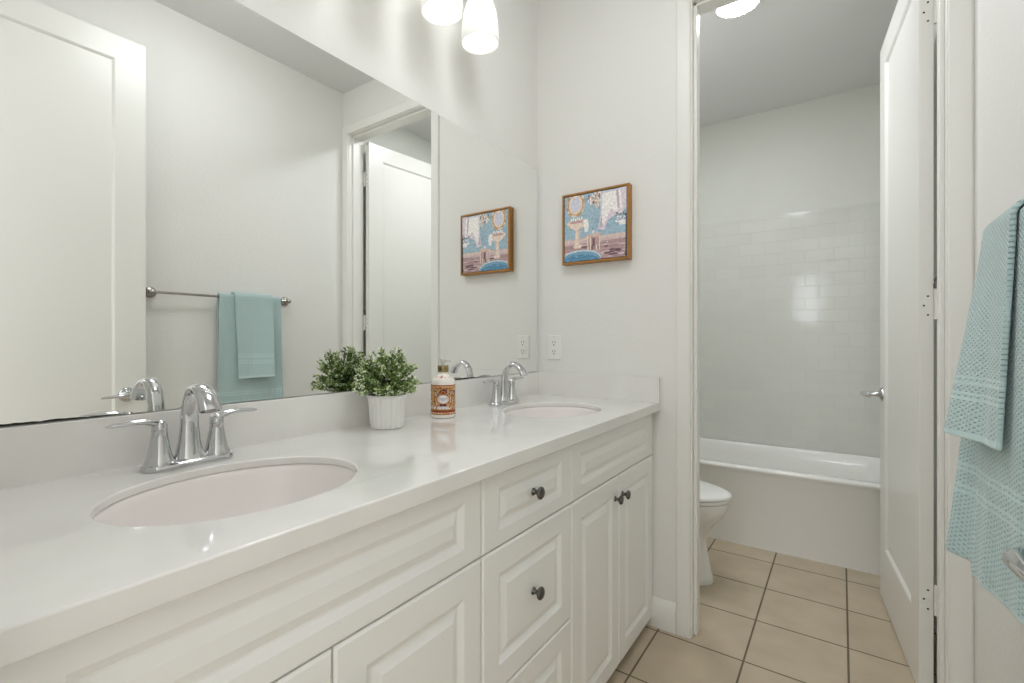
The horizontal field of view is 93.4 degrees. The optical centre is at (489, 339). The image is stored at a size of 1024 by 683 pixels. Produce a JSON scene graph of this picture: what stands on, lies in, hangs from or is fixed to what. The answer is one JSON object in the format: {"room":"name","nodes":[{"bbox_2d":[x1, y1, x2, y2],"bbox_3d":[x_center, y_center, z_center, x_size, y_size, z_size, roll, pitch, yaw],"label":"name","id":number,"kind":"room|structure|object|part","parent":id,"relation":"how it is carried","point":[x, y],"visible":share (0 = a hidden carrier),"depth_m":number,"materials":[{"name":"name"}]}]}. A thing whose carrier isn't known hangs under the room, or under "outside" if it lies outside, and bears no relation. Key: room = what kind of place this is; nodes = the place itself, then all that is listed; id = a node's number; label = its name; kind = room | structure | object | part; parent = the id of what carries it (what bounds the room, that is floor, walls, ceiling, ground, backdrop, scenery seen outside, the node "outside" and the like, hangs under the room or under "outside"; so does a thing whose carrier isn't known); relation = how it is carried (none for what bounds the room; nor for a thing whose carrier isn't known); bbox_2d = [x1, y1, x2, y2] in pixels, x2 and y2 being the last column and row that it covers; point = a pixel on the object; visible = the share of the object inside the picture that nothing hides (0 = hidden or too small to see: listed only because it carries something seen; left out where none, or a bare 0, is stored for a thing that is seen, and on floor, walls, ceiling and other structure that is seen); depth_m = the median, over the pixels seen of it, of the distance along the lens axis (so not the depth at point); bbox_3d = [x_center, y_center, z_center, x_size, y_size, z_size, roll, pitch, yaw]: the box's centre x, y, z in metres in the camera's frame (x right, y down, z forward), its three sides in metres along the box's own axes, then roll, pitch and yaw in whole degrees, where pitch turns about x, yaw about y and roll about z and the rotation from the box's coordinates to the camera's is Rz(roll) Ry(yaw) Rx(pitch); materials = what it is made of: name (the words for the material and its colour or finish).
{"room":"bathroom","nodes":[
{"label":"bathroom","id":0,"kind":"room"},
{"bbox_2d":[4,0,537,426],"bbox_3d":[-0.413,-0.221,1.468,0.100,2.735,2.025,0,0,36],"label":"wall","id":1,"kind":"structure","parent":0,"point":[493,97],"depth_m":1.71,"materials":[{"name":"white paint"}]},
{"bbox_2d":[0,0,536,426],"bbox_3d":[-0.339,-0.323,1.480,0.004,0.939,1.883,0,0,36],"label":"wall mirror","id":2,"kind":"object","parent":1,"relation":"attached to","point":[192,191],"visible":0.92,"depth_m":1.10,"materials":[{"name":"grey mirror"}]},
{"bbox_2d":[0,372,538,489],"bbox_3d":[-0.335,0.200,1.473,0.019,0.105,1.883,0,0,36],"label":"backsplash","id":3,"kind":"structure","parent":1,"relation":"attached to","point":[50,451],"depth_m":1.00,"materials":[{"name":"stone"}]},
{"bbox_2d":[421,0,498,54],"bbox_3d":[-0.234,-1.207,1.466,0.192,0.337,0.731,0,0,36],"label":"vanity light","id":4,"kind":"object","parent":1,"relation":"attached to","point":[480,32],"visible":1,"depth_m":1.63,"materials":[{"name":"white glass"}]},
{"bbox_3d":[-0.152,-1.118,1.529,0.134,0.160,0.134,0,0,36],"label":"lamp shade","id":5,"kind":"part","parent":4,"relation":"part of","materials":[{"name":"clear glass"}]},
{"bbox_3d":[-0.152,-1.125,1.529,0.057,0.108,0.057,0,0,36],"label":"bulb","id":6,"kind":"part","parent":4,"relation":"part of","materials":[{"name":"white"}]},
{"bbox_3d":[-0.035,-1.118,1.690,0.134,0.160,0.134,0,0,36],"label":"lamp shade","id":7,"kind":"part","parent":4,"relation":"part of","materials":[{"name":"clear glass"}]},
{"bbox_3d":[-0.035,-1.125,1.690,0.057,0.108,0.057,0,0,36],"label":"bulb","id":8,"kind":"part","parent":4,"relation":"part of","materials":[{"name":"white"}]},
{"bbox_2d":[538,0,675,602],"bbox_3d":[0.888,-0.221,1.843,1.562,2.735,0.115,0,0,36],"label":"wall","id":9,"kind":"structure","parent":0,"point":[607,68],"depth_m":2.02,"materials":[{"name":"white paint"}]},
{"bbox_2d":[548,335,560,359],"bbox_3d":[0.293,0.034,2.200,0.068,0.114,0.008,0,0,36],"label":"wall outlet","id":10,"kind":"object","parent":9,"relation":"attached to","point":[554,341],"visible":1,"depth_m":2.20,"materials":[{"name":"white plastic"}]},
{"bbox_2d":[551,340,556,345],"bbox_3d":[0.292,0.013,2.198,0.032,0.029,0.002,0,0,36],"label":"socket","id":11,"kind":"object","parent":10,"relation":"attached to","point":[553,342],"depth_m":2.20,"materials":[{"name":"white plastic"}]},
{"bbox_2d":[551,349,556,354],"bbox_3d":[0.292,0.054,2.198,0.032,0.029,0.002,0,0,36],"label":"socket","id":12,"kind":"object","parent":10,"relation":"attached to","point":[553,351],"depth_m":2.20,"materials":[{"name":"white plastic"}]},
{"bbox_2d":[562,183,631,265],"bbox_3d":[0.454,-0.487,2.066,0.305,0.309,0.035,0,0,36],"label":"framed picture","id":13,"kind":"object","parent":9,"relation":"attached to","point":[596,223],"visible":1,"depth_m":2.05,"materials":[{"name":"multicoloured paper"}]},
{"bbox_2d":[539,372,659,402],"bbox_3d":[0.446,0.200,2.081,0.564,0.105,0.019,0,0,36],"label":"backsplash","id":14,"kind":"structure","parent":9,"relation":"attached to","point":[616,387],"depth_m":2.05,"materials":[{"name":"stone"}]},
{"bbox_2d":[647,596,675,633],"bbox_3d":[0.655,1.089,1.933,0.176,0.115,0.014,0,0,36],"label":"baseboard","id":15,"kind":"structure","parent":9,"relation":"attached to","point":[663,617],"depth_m":1.90,"materials":[{"name":"white paint"}]},
{"bbox_2d":[691,0,947,682],"bbox_3d":[1.100,-0.087,1.688,0.740,2.467,0.115,0,0,36],"label":"trim","id":16,"kind":"structure","parent":9,"relation":"attached to","point":[698,7],"depth_m":1.49,"materials":[{"name":"white paint"}]},
{"bbox_2d":[676,0,973,682],"bbox_3d":[1.063,-0.112,1.637,0.831,2.517,0.012,0,0,36],"label":"trim","id":17,"kind":"structure","parent":9,"relation":"attached to","point":[960,12],"depth_m":1.42,"materials":[{"name":"white paint"}]},
{"bbox_2d":[860,0,936,682],"bbox_3d":[1.544,-0.077,1.851,0.120,2.432,0.756,0,0,30],"label":"door","id":18,"kind":"structure","parent":9,"relation":"in","point":[905,393],"depth_m":1.73,"materials":[{"name":"white paint"}]},
{"bbox_3d":[1.668,0.238,2.103,0.082,0.062,0.137,0,0,31],"label":"lever handle","id":19,"kind":"part","parent":18,"relation":"part of","materials":[{"name":"silver metal"}]},
{"bbox_3d":[1.585,-0.077,1.852,0.035,2.432,0.711,0,0,31],"label":"panel","id":20,"kind":"part","parent":18,"relation":"part of","materials":[{"name":"white paint"}]},
{"bbox_2d":[606,537,936,682],"bbox_3d":[0.015,1.196,0.698,3.900,0.100,6.546,0,0,36],"label":"floor","id":21,"kind":"structure","parent":0,"point":[766,616],"depth_m":1.88,"materials":[{"name":"beige tile"}]},
{"bbox_2d":[0,481,480,682],"bbox_3d":[-0.444,0.715,0.858,0.562,0.863,0.758,0,0,36],"label":"vanity cabinet","id":22,"kind":"object","parent":21,"relation":"on","point":[396,598],"visible":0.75,"depth_m":0.72,"materials":[{"name":"white wood"}]},
{"bbox_3d":[-0.348,0.785,0.576,0.018,0.647,0.364,0,0,36],"label":"door","id":23,"kind":"part","parent":22,"relation":"part of","materials":[{"name":"white wood"}]},
{"bbox_3d":[-0.132,0.785,0.873,0.018,0.647,0.364,0,0,36],"label":"door","id":24,"kind":"part","parent":22,"relation":"part of","materials":[{"name":"white wood"}]},
{"bbox_2d":[479,446,570,682],"bbox_3d":[-0.098,0.715,1.333,0.562,0.863,0.415,0,0,36],"label":"drawers","id":25,"kind":"object","parent":21,"relation":"on","point":[525,558],"visible":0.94,"depth_m":1.16,"materials":[{"name":"white wood"}]},
{"bbox_3d":[0.099,0.374,1.190,0.018,0.166,0.412,0,0,36],"label":"drawer","id":26,"kind":"part","parent":25,"relation":"part of","materials":[{"name":"white wood"}]},
{"bbox_3d":[0.118,0.617,1.176,0.028,0.031,0.031,0,0,36],"label":"knob","id":27,"kind":"part","parent":25,"relation":"part of","materials":[{"name":"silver metal"}]},
{"bbox_3d":[0.118,0.372,1.176,0.028,0.031,0.031,0,0,36],"label":"knob","id":28,"kind":"part","parent":25,"relation":"part of","materials":[{"name":"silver metal"}]},
{"bbox_3d":[0.099,0.945,1.190,0.018,0.328,0.412,0,0,36],"label":"drawer","id":29,"kind":"part","parent":25,"relation":"part of","materials":[{"name":"white wood"}]},
{"bbox_2d":[569,414,651,682],"bbox_3d":[0.238,0.715,1.794,0.562,0.863,0.724,0,0,36],"label":"vanity cabinet","id":30,"kind":"object","parent":21,"relation":"on","point":[611,502],"visible":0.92,"depth_m":1.58,"materials":[{"name":"white wood"}]},
{"bbox_2d":[0,372,659,668],"bbox_3d":[-0.109,0.215,1.320,0.564,0.136,1.902,0,0,36],"label":"countertop","id":31,"kind":"structure","parent":30,"relation":"on","point":[67,575],"depth_m":0.84,"materials":[{"name":"stone"}]},
{"bbox_2d":[105,382,256,472],"bbox_3d":[-0.575,0.166,0.948,0.132,0.165,0.273,0,0,36],"label":"centerset faucet","id":32,"kind":"object","parent":31,"relation":"on","point":[198,397],"visible":1,"depth_m":0.95,"materials":[{"name":"silver metal"}]},
{"bbox_3d":[-0.657,0.160,0.899,0.027,0.025,0.098,0,0,36],"label":"lever","id":33,"kind":"part","parent":32,"relation":"part of","materials":[{"name":"silver metal"}]},
{"bbox_3d":[-0.636,0.208,0.927,0.052,0.070,0.052,0,0,36],"label":"handle","id":34,"kind":"part","parent":32,"relation":"part of","materials":[{"name":"silver metal"}]},
{"bbox_3d":[-0.605,0.241,0.970,0.057,0.014,0.168,0,0,36],"label":"plate","id":35,"kind":"part","parent":32,"relation":"part of","materials":[{"name":"silver metal"}]},
{"bbox_3d":[-0.573,0.161,0.946,0.128,0.155,0.062,0,0,36],"label":"spout","id":36,"kind":"part","parent":32,"relation":"part of","materials":[{"name":"silver metal"}]},
{"bbox_3d":[-0.575,0.208,1.012,0.052,0.070,0.052,0,0,36],"label":"handle","id":37,"kind":"part","parent":32,"relation":"part of","materials":[{"name":"silver metal"}]},
{"bbox_3d":[-0.554,0.160,1.041,0.027,0.025,0.098,0,0,36],"label":"lever","id":38,"kind":"part","parent":32,"relation":"part of","materials":[{"name":"silver metal"}]},
{"bbox_2d":[93,464,355,526],"bbox_3d":[-0.429,0.346,0.837,0.356,0.161,0.453,0,0,36],"label":"basin","id":39,"kind":"object","parent":31,"relation":"in","point":[223,495],"visible":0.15,"depth_m":0.96,"materials":[{"name":"white ceramic"}]},
{"bbox_2d":[351,346,421,429],"bbox_3d":[-0.288,0.132,1.369,0.193,0.232,0.215,0,0,36],"label":"potted plant","id":40,"kind":"object","parent":31,"relation":"on","point":[387,403],"visible":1,"depth_m":1.34,"materials":[{"name":"green plant"}]},
{"bbox_3d":[-0.294,0.201,1.378,0.113,0.094,0.113,0,0,36],"label":"pot","id":41,"kind":"part","parent":40,"relation":"part of","materials":[{"name":"white ceramic"}]},
{"bbox_2d":[431,358,454,417],"bbox_3d":[-0.152,0.153,1.559,0.081,0.191,0.081,0,0,36],"label":"soap bottle","id":42,"kind":"object","parent":31,"relation":"on","point":[442,384],"visible":1,"depth_m":1.53,"materials":[{"name":"white"}]},
{"bbox_2d":[483,362,527,405],"bbox_3d":[0.085,0.166,1.853,0.132,0.165,0.273,0,0,36],"label":"centerset faucet","id":43,"kind":"object","parent":31,"relation":"on","point":[503,395],"visible":1,"depth_m":1.85,"materials":[{"name":"silver metal"}]},
{"bbox_3d":[0.003,0.160,1.805,0.027,0.025,0.098,0,0,36],"label":"lever","id":44,"kind":"part","parent":43,"relation":"part of","materials":[{"name":"silver metal"}]},
{"bbox_3d":[0.024,0.208,1.833,0.052,0.070,0.052,0,0,36],"label":"handle","id":45,"kind":"part","parent":43,"relation":"part of","materials":[{"name":"silver metal"}]},
{"bbox_3d":[0.055,0.241,1.876,0.057,0.014,0.168,0,0,36],"label":"plate","id":46,"kind":"part","parent":43,"relation":"part of","materials":[{"name":"silver metal"}]},
{"bbox_3d":[0.086,0.208,1.918,0.052,0.070,0.052,0,0,36],"label":"handle","id":47,"kind":"part","parent":43,"relation":"part of","materials":[{"name":"silver metal"}]},
{"bbox_3d":[0.087,0.161,1.852,0.128,0.155,0.062,0,0,36],"label":"spout","id":48,"kind":"part","parent":43,"relation":"part of","materials":[{"name":"silver metal"}]},
{"bbox_3d":[0.107,0.160,1.946,0.027,0.025,0.098,0,0,36],"label":"lever","id":49,"kind":"part","parent":43,"relation":"part of","materials":[{"name":"silver metal"}]},
{"bbox_2d":[505,406,598,417],"bbox_3d":[0.225,0.346,1.733,0.356,0.161,0.453,0,0,36],"label":"basin","id":50,"kind":"object","parent":31,"relation":"in","point":[544,411],"visible":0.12,"depth_m":1.90,"materials":[{"name":"white ceramic"}]},
{"bbox_3d":[0.326,0.785,1.501,0.018,0.647,0.352,0,0,36],"label":"door","id":51,"kind":"part","parent":30,"relation":"part of","materials":[{"name":"white wood"}]},
{"bbox_3d":[0.434,0.374,1.649,0.018,0.166,0.719,0,0,36],"label":"false drawer","id":52,"kind":"part","parent":30,"relation":"part of","materials":[{"name":"white wood"}]},
{"bbox_3d":[0.430,0.531,1.605,0.028,0.031,0.031,0,0,36],"label":"knob","id":53,"kind":"part","parent":30,"relation":"part of","materials":[{"name":"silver metal"}]},
{"bbox_3d":[0.469,0.531,1.658,0.028,0.031,0.031,0,0,36],"label":"knob","id":54,"kind":"part","parent":30,"relation":"part of","materials":[{"name":"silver metal"}]},
{"bbox_3d":[0.539,0.785,1.793,0.018,0.647,0.363,0,0,36],"label":"door","id":55,"kind":"part","parent":30,"relation":"part of","materials":[{"name":"white wood"}]},
{"bbox_2d":[700,481,731,585],"bbox_3d":[0.819,0.757,2.437,0.733,0.777,0.450,0,0,36],"label":"toilet","id":56,"kind":"object","parent":21,"relation":"on","point":[715,500],"visible":0.22,"depth_m":2.23,"materials":[{"name":"white ceramic"}]},
{"bbox_3d":[0.899,0.744,2.379,0.524,0.016,0.366,0,0,36],"label":"seat","id":57,"kind":"part","parent":56,"relation":"part of","materials":[{"name":"white ceramic"}]},
{"bbox_3d":[0.898,0.722,2.380,0.538,0.025,0.374,0,0,36],"label":"lid","id":58,"kind":"part","parent":56,"relation":"part of","materials":[{"name":"white ceramic"}]},
{"bbox_2d":[700,437,879,575],"bbox_3d":[1.646,0.925,2.966,1.443,0.441,0.740,0,0,36],"label":"bathtub","id":59,"kind":"object","parent":21,"relation":"on","point":[821,506],"visible":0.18,"depth_m":2.60,"materials":[{"name":"white ceramic"}]},
{"bbox_2d":[700,83,879,224],"bbox_3d":[1.899,-0.221,3.313,1.662,2.735,0.100,0,0,36],"label":"wall","id":60,"kind":"structure","parent":0,"point":[824,152],"depth_m":3.18,"materials":[{"name":"white paint"}]},
{"bbox_2d":[700,201,879,456],"bbox_3d":[1.867,-0.046,3.269,1.446,1.585,0.008,0,0,36],"label":"tile wall","id":61,"kind":"structure","parent":60,"relation":"attached to","point":[790,302],"depth_m":3.17,"materials":[{"name":"white tile"}]},
{"bbox_2d":[700,0,897,126],"bbox_3d":[1.405,-1.593,2.636,1.662,0.080,1.776,0,0,36],"label":"ceiling","id":62,"kind":"structure","parent":0,"point":[776,54],"depth_m":2.62,"materials":[{"name":"white paint"}]},
{"bbox_2d":[714,0,760,17],"bbox_3d":[1.136,-1.543,2.210,0.196,0.020,0.196,0,0,36],"label":"recessed light","id":63,"kind":"object","parent":62,"relation":"in","point":[739,8],"visible":0.77,"depth_m":2.23,"materials":[{"name":"white plastic"}]},
{"bbox_2d":[933,0,1023,682],"bbox_3d":[1.375,-0.221,1.272,0.103,2.735,3.816,0,0,36],"label":"wall","id":64,"kind":"structure","parent":0,"point":[998,24],"depth_m":1.21,"materials":[{"name":"white paint"}]},
{"bbox_2d":[933,586,936,634],"bbox_3d":[1.738,1.089,1.864,0.014,0.115,0.920,0,0,36],"label":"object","id":65,"kind":"structure","parent":64,"relation":"attached to","point":[934,617],"depth_m":1.91,"materials":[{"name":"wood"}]},
{"bbox_3d":[-0.344,-0.221,0.239,1.459,2.735,0.120,0,0,36],"label":"wall","id":66,"kind":"structure","parent":0,"visible":0},
{"bbox_2d":[1002,547,1023,581],"bbox_3d":[0.417,-0.084,0.226,0.120,2.445,0.807,0,0,35],"label":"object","id":67,"kind":"structure","parent":66,"relation":"in","point":[1013,558],"depth_m":0.50,"materials":[{"name":"silver metal"}]},
{"bbox_3d":[0.944,-0.221,0.812,0.051,0.052,0.722,0,0,36],"label":"towel bar","id":68,"kind":"object","parent":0,"visible":0},
{"bbox_2d":[945,206,1023,624],"bbox_3d":[0.975,0.122,0.929,0.104,0.726,0.340,0,0,36],"label":"bath towel","id":69,"kind":"object","parent":68,"relation":"hanging from","point":[986,520],"visible":0.59,"depth_m":0.89,"materials":[{"name":"teal fabric"}]},
{"bbox_2d":[943,198,1023,450],"bbox_3d":[0.984,-0.026,0.941,0.127,0.454,0.210,0,0,36],"label":"hand towel","id":70,"kind":"object","parent":69,"relation":"on","point":[976,409],"visible":0.98,"depth_m":0.93,"materials":[{"name":"teal fabric"}]}
]}

